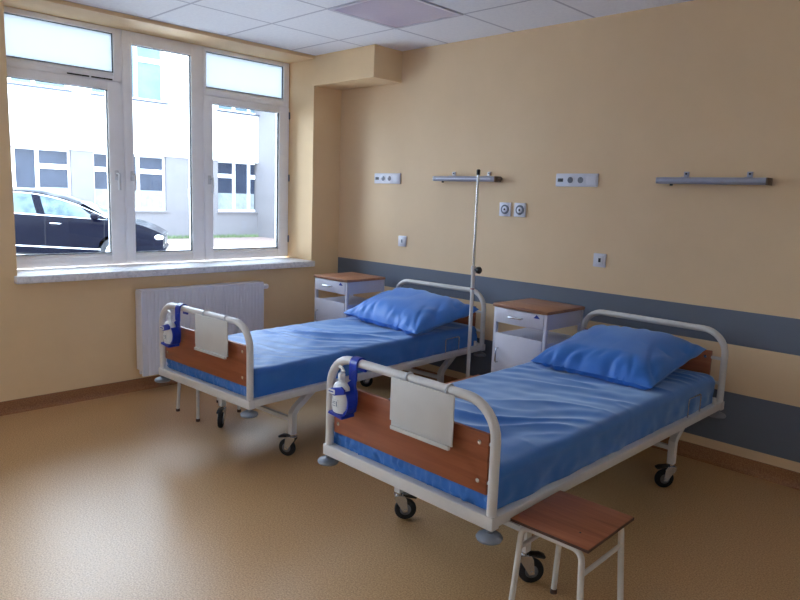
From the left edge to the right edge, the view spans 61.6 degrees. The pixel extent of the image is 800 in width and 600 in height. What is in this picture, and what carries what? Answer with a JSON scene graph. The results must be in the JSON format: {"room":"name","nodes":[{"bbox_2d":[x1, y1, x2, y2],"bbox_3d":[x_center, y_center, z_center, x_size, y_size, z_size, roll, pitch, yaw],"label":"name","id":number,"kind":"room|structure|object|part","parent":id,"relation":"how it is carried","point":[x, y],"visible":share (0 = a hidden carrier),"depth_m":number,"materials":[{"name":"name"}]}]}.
{"room":"hospital room","nodes":[
{"label":"hospital room","id":0,"kind":"room"},
{"bbox_2d":[0,0,341,401],"bbox_3d":[-3.008,-0.537,3.827,0.400,2.600,6.600,10,12,44],"label":"wall","id":1,"kind":"structure","parent":0,"point":[55,337],"depth_m":4.72,"materials":[{"name":"beige paint"}]},
{"bbox_2d":[0,375,177,415],"bbox_3d":[-2.900,0.734,3.869,0.030,0.084,6.600,10,12,44],"label":"baseboard","id":2,"kind":"structure","parent":1,"relation":"attached to","point":[20,405],"depth_m":4.58,"materials":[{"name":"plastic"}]},
{"bbox_2d":[4,6,289,268],"bbox_3d":[-1.807,-1.131,5.157,0.134,1.693,2.330,10,12,44],"label":"window","id":3,"kind":"structure","parent":1,"relation":"in","point":[40,47],"depth_m":4.99,"materials":[{"name":"white plastic"}]},
{"bbox_3d":[-2.316,-1.739,4.555,0.006,0.268,0.713,10,12,44],"label":"pane","id":4,"kind":"part","parent":3,"relation":"part of","materials":[{"name":"clear glass"}]},
{"bbox_3d":[-2.326,-1.726,4.554,0.060,0.368,0.836,10,12,44],"label":"sash","id":5,"kind":"part","parent":3,"relation":"part of","materials":[{"name":"white plastic"}]},
{"bbox_3d":[-2.353,-0.889,4.680,0.060,1.312,0.836,10,12,44],"label":"sash","id":6,"kind":"part","parent":3,"relation":"part of","materials":[{"name":"white plastic"}]},
{"bbox_2d":[67,72,111,79],"bbox_3d":[-2.170,-1.566,4.695,0.005,0.009,0.308,10,12,44],"label":"vent","id":7,"kind":"object","parent":3,"relation":"attached to","point":[75,75],"depth_m":4.69,"materials":[{"name":"white plastic"}]},
{"bbox_3d":[-2.057,-0.874,4.897,0.064,0.140,0.028,10,12,44],"label":"handle","id":8,"kind":"part","parent":3,"relation":"part of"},
{"bbox_3d":[-1.974,-0.884,4.980,0.064,0.140,0.028,10,12,44],"label":"handle","id":9,"kind":"part","parent":3,"relation":"part of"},
{"bbox_3d":[-1.822,-1.136,5.179,0.060,1.687,0.636,10,12,44],"label":"sash","id":10,"kind":"part","parent":3,"relation":"part of","materials":[{"name":"white plastic"}]},
{"bbox_3d":[-1.528,-0.937,5.430,0.064,0.140,0.028,10,12,44],"label":"handle","id":11,"kind":"part","parent":3,"relation":"part of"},
{"bbox_3d":[-1.290,-1.862,5.586,0.006,0.272,0.744,10,12,44],"label":"pane","id":12,"kind":"part","parent":3,"relation":"part of","materials":[{"name":"clear glass"}]},
{"bbox_3d":[-1.309,-1.013,5.731,0.060,1.312,0.825,10,12,44],"label":"sash","id":13,"kind":"part","parent":3,"relation":"part of","materials":[{"name":"white plastic"}]},
{"bbox_3d":[-1.282,-1.850,5.605,0.060,0.368,0.825,10,12,44],"label":"sash","id":14,"kind":"part","parent":3,"relation":"part of","materials":[{"name":"white plastic"}]},
{"bbox_2d":[14,257,314,283],"bbox_3d":[-1.699,-0.243,5.136,0.390,0.048,2.344,10,12,44],"label":"window sill","id":15,"kind":"structure","parent":1,"relation":"attached to","point":[25,276],"depth_m":4.87,"materials":[{"name":"stone"}]},
{"bbox_2d":[135,280,268,376],"bbox_3d":[-1.487,0.249,5.163,0.121,0.739,1.079,10,12,44],"label":"radiator","id":16,"kind":"object","parent":1,"relation":"attached to","point":[244,300],"visible":0.61,"depth_m":4.97,"materials":[{"name":"white metal"}]},
{"bbox_2d":[64,0,692,55],"bbox_3d":[-0.790,-1.519,1.508,6.500,0.200,7.000,10,12,44],"label":"ceiling","id":17,"kind":"structure","parent":0,"point":[302,26],"depth_m":4.39,"materials":[{"name":"tile"}]},
{"bbox_2d":[328,0,463,28],"bbox_3d":[-0.027,-1.796,4.183,0.600,0.006,0.600,10,12,44],"label":"recessed light","id":18,"kind":"object","parent":17,"relation":"in","point":[394,14],"visible":1,"depth_m":4.18,"materials":[{"name":"grey plastic"}]},
{"bbox_2d":[0,375,799,599],"bbox_3d":[-0.890,1.247,1.932,6.500,0.200,7.000,10,12,44],"label":"floor","id":19,"kind":"structure","parent":0,"point":[127,496],"depth_m":3.00,"materials":[{"name":"laminate"}]},
{"bbox_2d":[176,382,240,421],"bbox_3d":[-1.269,0.542,4.440,0.292,0.406,0.326,10,12,44],"label":"stool","id":20,"kind":"object","parent":19,"relation":"on","point":[179,384],"visible":0.27,"depth_m":4.41,"materials":[{"name":"metal"}]},
{"bbox_3d":[-1.421,0.547,4.388,0.143,0.378,0.033,10,12,44],"label":"leg","id":21,"kind":"part","parent":20,"relation":"part of","materials":[{"name":"metal"}]},
{"bbox_3d":[-1.319,0.566,4.289,0.143,0.378,0.033,10,12,44],"label":"leg","id":22,"kind":"part","parent":20,"relation":"part of","materials":[{"name":"metal"}]},
{"bbox_2d":[154,279,485,455],"bbox_3d":[-0.407,0.369,4.406,0.945,0.820,2.109,10,12,41],"label":"hospital bed","id":23,"kind":"object","parent":19,"relation":"on","point":[238,367],"visible":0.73,"depth_m":3.73,"materials":[{"name":"white metal"}]},
{"bbox_2d":[160,303,187,347],"bbox_3d":[-1.263,0.137,3.747,0.104,0.238,0.126,10,12,41],"label":"holder","id":24,"kind":"object","parent":23,"relation":"hanging from","point":[176,331],"visible":0.9,"depth_m":3.72,"materials":[{"name":"blue plastic"}]},
{"bbox_2d":[163,310,175,343],"bbox_3d":[-1.285,0.148,3.737,0.084,0.188,0.058,10,12,41],"label":"soap bottle","id":25,"kind":"object","parent":24,"relation":"in","point":[167,335],"visible":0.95,"depth_m":3.72,"materials":[{"name":"white plastic"}]},
{"bbox_3d":[-1.259,0.161,3.756,0.104,0.183,0.010,10,12,41],"label":"plate","id":26,"kind":"part","parent":24,"relation":"part of","materials":[{"name":"blue plastic"}]},
{"bbox_3d":[-1.068,0.266,3.634,0.888,0.432,0.034,10,12,41],"label":"foot rail","id":27,"kind":"part","parent":23,"relation":"part of","materials":[{"name":"metal"}]},
{"bbox_2d":[194,310,230,358],"bbox_3d":[-0.981,0.172,3.529,0.314,0.221,0.070,10,12,41],"label":"board","id":28,"kind":"object","parent":23,"relation":"hanging from","point":[211,334],"visible":0.91,"depth_m":3.50,"materials":[{"name":"plastic"}]},
{"bbox_2d":[167,316,476,397],"bbox_3d":[-0.413,0.281,4.388,0.865,0.175,1.979,10,12,41],"label":"mattress","id":29,"kind":"object","parent":23,"relation":"on","point":[288,357],"visible":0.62,"depth_m":4.07,"materials":[{"name":"blue fabric"}]},
{"bbox_2d":[344,287,478,334],"bbox_3d":[0.036,0.058,4.772,0.845,0.217,0.667,10,12,41],"label":"pillow","id":30,"kind":"object","parent":29,"relation":"on","point":[407,310],"visible":1,"depth_m":4.62,"materials":[{"name":"blue fabric"}]},
{"bbox_3d":[-0.081,0.433,4.138,0.036,0.039,1.992,10,12,41],"label":"rail","id":31,"kind":"part","parent":23,"relation":"part of","materials":[{"name":"metal"}]},
{"bbox_3d":[0.285,0.084,5.139,0.888,0.432,0.034,10,12,41],"label":"head rail","id":32,"kind":"part","parent":23,"relation":"part of","materials":[{"name":"metal"}]},
{"bbox_2d":[314,272,384,321],"bbox_3d":[-0.430,0.209,5.456,0.412,0.816,0.433,10,12,44],"label":"nightstand","id":33,"kind":"object","parent":19,"relation":"on","point":[348,284],"visible":0.34,"depth_m":5.31,"materials":[{"name":"laminate"}]},
{"bbox_3d":[-0.547,-0.110,5.279,0.362,0.092,0.016,10,12,44],"label":"drawer","id":34,"kind":"part","parent":33,"relation":"part of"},
{"bbox_3d":[-0.558,0.253,5.334,0.350,0.507,0.014,10,12,44],"label":"door","id":35,"kind":"part","parent":33,"relation":"part of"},
{"bbox_3d":[-0.272,-0.102,5.286,0.006,0.094,0.356,10,12,44],"label":"panel","id":36,"kind":"part","parent":33,"relation":"part of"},
{"bbox_2d":[445,375,479,383],"bbox_3d":[0.459,0.685,3.914,0.292,0.406,0.326,10,12,44],"label":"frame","id":37,"kind":"object","parent":19,"relation":"on","point":[474,375],"visible":0.02,"depth_m":3.96,"materials":[{"name":"metal"}]},
{"bbox_2d":[466,169,481,376],"bbox_3d":[0.474,-0.021,4.417,0.313,1.650,0.285,10,12,44],"label":"pole","id":38,"kind":"object","parent":19,"relation":"on","point":[474,269],"visible":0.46,"depth_m":4.39,"materials":[{"name":"metal"}]},
{"bbox_3d":[0.505,-0.194,4.366,0.046,0.046,0.046,10,12,44],"label":"knob","id":39,"kind":"part","parent":38,"relation":"part of","materials":[{"name":"black plastic"}]},
{"bbox_2d":[317,309,727,582],"bbox_3d":[0.715,0.589,3.235,2.109,0.820,0.945,-7,12,-45],"label":"hospital bed","id":40,"kind":"object","parent":19,"relation":"on","point":[473,460],"visible":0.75,"depth_m":2.57,"materials":[{"name":"metal"}]},
{"bbox_2d":[328,356,366,419],"bbox_3d":[-0.209,0.341,2.659,0.126,0.238,0.104,-7,12,-45],"label":"holder","id":41,"kind":"object","parent":40,"relation":"hanging from","point":[352,395],"visible":0.86,"depth_m":2.63,"materials":[{"name":"blue plastic"}]},
{"bbox_2d":[332,365,349,413],"bbox_3d":[-0.232,0.352,2.651,0.058,0.188,0.084,-7,12,-45],"label":"soap bottle","id":42,"kind":"object","parent":41,"relation":"in","point":[339,402],"visible":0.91,"depth_m":2.63,"materials":[{"name":"white plastic"}]},
{"bbox_3d":[-0.205,0.365,2.668,0.010,0.183,0.104,-7,12,-45],"label":"plate","id":43,"kind":"part","parent":41,"relation":"part of","materials":[{"name":"blue plastic"}]},
{"bbox_3d":[0.011,0.479,2.502,0.034,0.432,0.888,-7,12,-45],"label":"foot rail","id":44,"kind":"part","parent":40,"relation":"part of","materials":[{"name":"wood"}]},
{"bbox_2d":[390,371,454,450],"bbox_3d":[0.085,0.384,2.400,0.070,0.221,0.314,-7,12,-45],"label":"board","id":45,"kind":"object","parent":40,"relation":"hanging from","point":[422,413],"visible":0.96,"depth_m":2.37,"materials":[{"name":"plastic"}]},
{"bbox_3d":[0.072,0.386,2.395,0.004,0.165,0.302,-7,12,-45],"label":"plate","id":46,"kind":"part","parent":45,"relation":"part of","materials":[{"name":"plastic"}]},
{"bbox_2d":[334,362,714,509],"bbox_3d":[0.709,0.500,3.218,1.986,0.176,0.859,-7,12,-45],"label":"mattress","id":47,"kind":"object","parent":40,"relation":"on","point":[554,424],"visible":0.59,"depth_m":2.86,"materials":[{"name":"blue fabric"}]},
{"bbox_2d":[531,324,705,389],"bbox_3d":[1.174,0.278,3.625,0.674,0.210,0.704,-7,12,-45],"label":"pillow","id":48,"kind":"object","parent":47,"relation":"on","point":[632,357],"visible":1,"depth_m":3.50,"materials":[{"name":"blue fabric"}]},
{"bbox_3d":[1.024,0.655,2.948,1.992,0.039,0.036,-7,12,-45],"label":"rail","id":49,"kind":"part","parent":40,"relation":"part of","materials":[{"name":"metal"}]},
{"bbox_3d":[1.450,0.312,3.927,0.034,0.432,0.888,-7,12,-45],"label":"head rail","id":50,"kind":"part","parent":40,"relation":"part of","materials":[{"name":"metal"}]},
{"bbox_2d":[712,397,715,404],"bbox_3d":[1.684,0.549,3.596,0.020,0.050,0.020,-7,12,-45],"label":"frame","id":51,"kind":"object","parent":40,"relation":"attached to","point":[713,398],"depth_m":3.59,"materials":[{"name":"white metal"}]},
{"bbox_2d":[491,298,584,371],"bbox_3d":[0.856,0.433,4.295,0.433,0.816,0.412,-6,12,-43],"label":"base cabinet","id":52,"kind":"object","parent":19,"relation":"on","point":[511,348],"visible":0.36,"depth_m":4.17,"materials":[{"name":"white metal"}]},
{"bbox_3d":[0.723,0.476,4.177,0.014,0.507,0.350,-6,12,-43],"label":"door","id":53,"kind":"part","parent":52,"relation":"part of","materials":[{"name":"white wood"}]},
{"bbox_3d":[0.733,0.113,4.122,0.016,0.092,0.362,-6,12,-43],"label":"drawer","id":54,"kind":"part","parent":52,"relation":"part of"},
{"bbox_3d":[1.009,0.123,4.119,0.356,0.094,0.006,-6,12,-43],"label":"panel","id":55,"kind":"part","parent":52,"relation":"part of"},
{"bbox_2d":[509,490,633,599],"bbox_3d":[0.580,0.936,2.305,0.292,0.406,0.326,10,12,43],"label":"stool","id":56,"kind":"object","parent":19,"relation":"on","point":[574,523],"visible":1,"depth_m":2.26,"materials":[{"name":"laminate"}]},
{"bbox_3d":[0.428,0.942,2.250,0.143,0.378,0.033,10,12,43],"label":"leg","id":57,"kind":"part","parent":56,"relation":"part of","materials":[{"name":"metal"}]},
{"bbox_3d":[0.627,0.917,2.458,0.143,0.378,0.033,10,12,43],"label":"leg","id":58,"kind":"part","parent":56,"relation":"part of","materials":[{"name":"metal"}]},
{"bbox_3d":[0.532,0.960,2.153,0.143,0.378,0.033,10,12,43],"label":"leg","id":59,"kind":"part","parent":56,"relation":"part of","materials":[{"name":"metal"}]},
{"bbox_3d":[0.587,0.743,2.276,0.285,0.014,0.320,10,12,43],"label":"seat","id":60,"kind":"part","parent":56,"relation":"part of","materials":[{"name":"laminate"}]},
{"bbox_3d":[0.730,0.936,2.361,0.143,0.378,0.033,10,12,43],"label":"leg","id":61,"kind":"part","parent":56,"relation":"part of","materials":[{"name":"metal"}]},
{"bbox_2d":[337,0,799,472],"bbox_3d":[1.549,-0.418,4.123,6.500,2.600,0.200,10,12,44],"label":"wall","id":62,"kind":"structure","parent":0,"point":[700,88],"depth_m":4.12,"materials":[{"name":"paint"}]},
{"bbox_2d":[314,44,402,90],"bbox_3d":[-0.352,-1.888,5.481,0.735,0.240,0.304,10,12,44],"label":"beam","id":63,"kind":"structure","parent":62,"relation":"attached to","point":[370,65],"depth_m":5.31,"materials":[{"name":"beige paint"}]},
{"bbox_2d":[374,173,400,183],"bbox_3d":[-0.108,-1.005,5.543,0.304,0.084,0.023,10,12,44],"label":"strip","id":64,"kind":"object","parent":62,"relation":"attached to","point":[384,178],"visible":1,"depth_m":5.53,"materials":[{"name":"silver metal"}]},
{"bbox_2d":[381,175,385,181],"bbox_3d":[-0.139,-1.011,5.571,0.060,0.060,0.004,10,12,44],"label":"socket","id":65,"kind":"object","parent":64,"relation":"attached to","point":[383,177],"depth_m":5.57,"materials":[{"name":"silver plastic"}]},
{"bbox_2d":[387,175,391,181],"bbox_3d":[-0.086,-1.001,5.520,0.060,0.060,0.004,10,12,44],"label":"socket","id":66,"kind":"object","parent":64,"relation":"attached to","point":[389,177],"depth_m":5.52,"materials":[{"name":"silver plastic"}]},
{"bbox_2d":[398,236,405,246],"bbox_3d":[0.016,-0.482,5.484,0.086,0.086,0.018,10,12,44],"label":"wall switch","id":67,"kind":"object","parent":62,"relation":"attached to","point":[401,239],"visible":1,"depth_m":5.48,"materials":[{"name":"white plastic"}]},
{"bbox_2d":[433,172,502,182],"bbox_3d":[0.496,-0.898,4.908,0.618,0.082,0.090,10,12,44],"label":"lamp","id":68,"kind":"object","parent":62,"relation":"attached to","point":[488,178],"visible":1,"depth_m":4.86,"materials":[{"name":"metal"}]},
{"bbox_2d":[499,202,510,215],"bbox_3d":[0.741,-0.641,4.742,0.096,0.096,0.022,10,12,44],"label":"socket","id":69,"kind":"object","parent":62,"relation":"attached to","point":[505,208],"visible":1,"depth_m":4.73,"materials":[{"name":"white plastic"}]},
{"bbox_2d":[514,203,525,216],"bbox_3d":[0.831,-0.625,4.655,0.096,0.096,0.022,10,12,44],"label":"socket","id":70,"kind":"object","parent":62,"relation":"attached to","point":[519,208],"visible":1,"depth_m":4.65,"materials":[{"name":"white plastic"}]},
{"bbox_2d":[556,173,598,186],"bbox_3d":[1.139,-0.775,4.331,0.304,0.084,0.023,10,12,44],"label":"strip","id":71,"kind":"object","parent":62,"relation":"attached to","point":[562,179],"visible":1,"depth_m":4.33,"materials":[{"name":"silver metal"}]},
{"bbox_2d":[566,175,574,184],"bbox_3d":[1.108,-0.780,4.359,0.060,0.060,0.004,10,12,44],"label":"socket","id":72,"kind":"object","parent":71,"relation":"attached to","point":[570,179],"depth_m":4.36,"materials":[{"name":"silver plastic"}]},
{"bbox_2d":[576,175,584,184],"bbox_3d":[1.160,-0.770,4.308,0.060,0.060,0.004,10,12,44],"label":"socket","id":73,"kind":"object","parent":71,"relation":"attached to","point":[580,179],"depth_m":4.31,"materials":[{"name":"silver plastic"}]},
{"bbox_2d":[593,253,606,267],"bbox_3d":[1.269,-0.253,4.266,0.086,0.086,0.018,10,12,44],"label":"wall switch","id":74,"kind":"object","parent":62,"relation":"attached to","point":[599,260],"visible":1,"depth_m":4.26,"materials":[{"name":"white plastic"}]},
{"bbox_2d":[401,367,799,489],"bbox_3d":[1.494,0.847,4.163,5.900,0.084,0.030,10,12,44],"label":"baseboard","id":75,"kind":"structure","parent":62,"relation":"attached to","point":[785,477],"depth_m":3.79,"materials":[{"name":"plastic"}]},
{"bbox_2d":[656,172,772,185],"bbox_3d":[1.726,-0.671,3.712,0.600,0.082,0.090,10,12,44],"label":"lamp","id":76,"kind":"object","parent":62,"relation":"attached to","point":[749,180],"visible":1,"depth_m":3.66,"materials":[{"name":"metal"}]},
{"label":"outside","id":77,"kind":"structure","parent":0,"visible":0},
{"bbox_2d":[16,245,281,269],"bbox_3d":[-2.218,-0.791,16.169,15.600,0.300,40.000,10,12,44],"label":"ground","id":78,"kind":"structure","parent":77,"point":[262,245],"depth_m":17.99,"materials":[{"name":"concrete"}]},
{"bbox_2d":[13,187,168,265],"bbox_3d":[-7.221,-1.520,13.809,4.574,1.559,2.216,0,9,-15],"label":"car","id":79,"kind":"object","parent":78,"relation":"on","point":[47,221],"visible":0.75,"depth_m":13.13,"materials":[{"name":"paint"}]},
{"bbox_3d":[-6.991,-1.863,13.090,2.402,0.466,0.153,0,9,-11],"label":"roof trim","id":80,"kind":"part","parent":79,"relation":"part of","materials":[{"name":"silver metal"}]},
{"bbox_2d":[90,213,98,219],"bbox_3d":[-5.960,-1.631,13.080,0.160,0.120,0.196,2,8,-16],"label":"mirror","id":81,"kind":"object","parent":79,"relation":"attached to","point":[93,216],"depth_m":13.02,"materials":[{"name":"paint"}]},
{"bbox_2d":[7,46,275,237],"bbox_3d":[-11.441,-5.394,16.659,12.600,7.990,24.500,10,12,44],"label":"building","id":82,"kind":"structure","parent":78,"relation":"on","point":[58,132],"depth_m":21.05,"materials":[{"name":"paint"}]},
{"bbox_3d":[-10.287,-6.733,18.265,0.010,1.670,2.195,10,12,44],"label":"pane","id":83,"kind":"part","parent":82,"relation":"part of","materials":[{"name":"glass"}]},
{"bbox_3d":[-10.181,-5.837,18.262,0.180,0.050,2.330,10,12,44],"label":"sill","id":84,"kind":"part","parent":82,"relation":"part of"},
{"bbox_3d":[-10.407,-3.402,18.776,0.010,1.663,2.195,10,12,44],"label":"pane","id":85,"kind":"part","parent":82,"relation":"part of","materials":[{"name":"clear glass"}]},
{"bbox_2d":[40,187,67,193],"bbox_3d":[-9.956,-2.950,19.311,0.009,0.580,0.770,10,12,44],"label":"curtain","id":86,"kind":"object","parent":82,"relation":"hanging from","point":[60,189],"depth_m":19.36,"materials":[{"name":"white fabric"}]},
{"bbox_3d":[-8.271,-6.971,20.294,0.010,1.670,2.235,10,12,44],"label":"pane","id":87,"kind":"part","parent":82,"relation":"part of","materials":[{"name":"clear glass"}]},
{"bbox_3d":[-8.391,-3.640,20.805,0.010,1.663,2.235,10,12,44],"label":"pane","id":88,"kind":"part","parent":82,"relation":"part of","materials":[{"name":"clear glass"}]},
{"bbox_2d":[95,189,162,208],"bbox_3d":[-8.407,-3.133,20.869,0.009,0.580,2.140,10,12,44],"label":"curtain","id":89,"kind":"object","parent":82,"relation":"hanging from","point":[144,198],"depth_m":21.17,"materials":[{"name":"white fabric"}]},
{"bbox_3d":[-8.165,-6.076,20.291,0.180,0.050,2.370,10,12,44],"label":"sill","id":90,"kind":"part","parent":82,"relation":"part of","materials":[{"name":"white"}]},
{"bbox_3d":[-8.306,-2.753,20.822,0.120,0.050,2.370,10,12,44],"label":"sill","id":91,"kind":"part","parent":82,"relation":"part of","materials":[{"name":"stone"}]},
{"bbox_3d":[-5.753,-3.952,23.459,0.010,1.663,1.525,10,12,44],"label":"pane","id":92,"kind":"part","parent":82,"relation":"part of","materials":[{"name":"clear glass"}]},
{"bbox_2d":[218,193,253,209],"bbox_3d":[-5.755,-3.447,23.538,0.009,0.580,1.470,10,12,44],"label":"curtain","id":93,"kind":"object","parent":82,"relation":"hanging from","point":[226,201],"depth_m":23.53,"materials":[{"name":"white fabric"}]},
{"bbox_3d":[-5.633,-7.283,22.948,0.010,1.670,1.525,10,12,44],"label":"pane","id":94,"kind":"part","parent":82,"relation":"part of","materials":[{"name":"clear glass"}]},
{"bbox_3d":[-5.683,-3.063,23.462,0.120,0.050,1.620,10,12,44],"label":"sill","id":95,"kind":"part","parent":82,"relation":"part of","materials":[{"name":"stone"}]},
{"bbox_3d":[-5.542,-6.386,22.931,0.180,0.050,1.620,10,12,44],"label":"sill","id":96,"kind":"part","parent":82,"relation":"part of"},
{"bbox_2d":[167,233,258,238],"bbox_3d":[-9.869,-1.754,19.134,0.392,0.160,13.645,10,12,44],"label":"grass","id":97,"kind":"structure","parent":78,"relation":"on","point":[217,235],"depth_m":22.95,"materials":[{"name":"green plant"}]},
{"bbox_2d":[167,237,274,247],"bbox_3d":[-12.167,-1.054,14.495,3.100,0.020,23.700,10,12,44],"label":"path","id":98,"kind":"structure","parent":78,"relation":"on","point":[240,241],"depth_m":20.91,"materials":[{"name":"concrete"}]}
]}

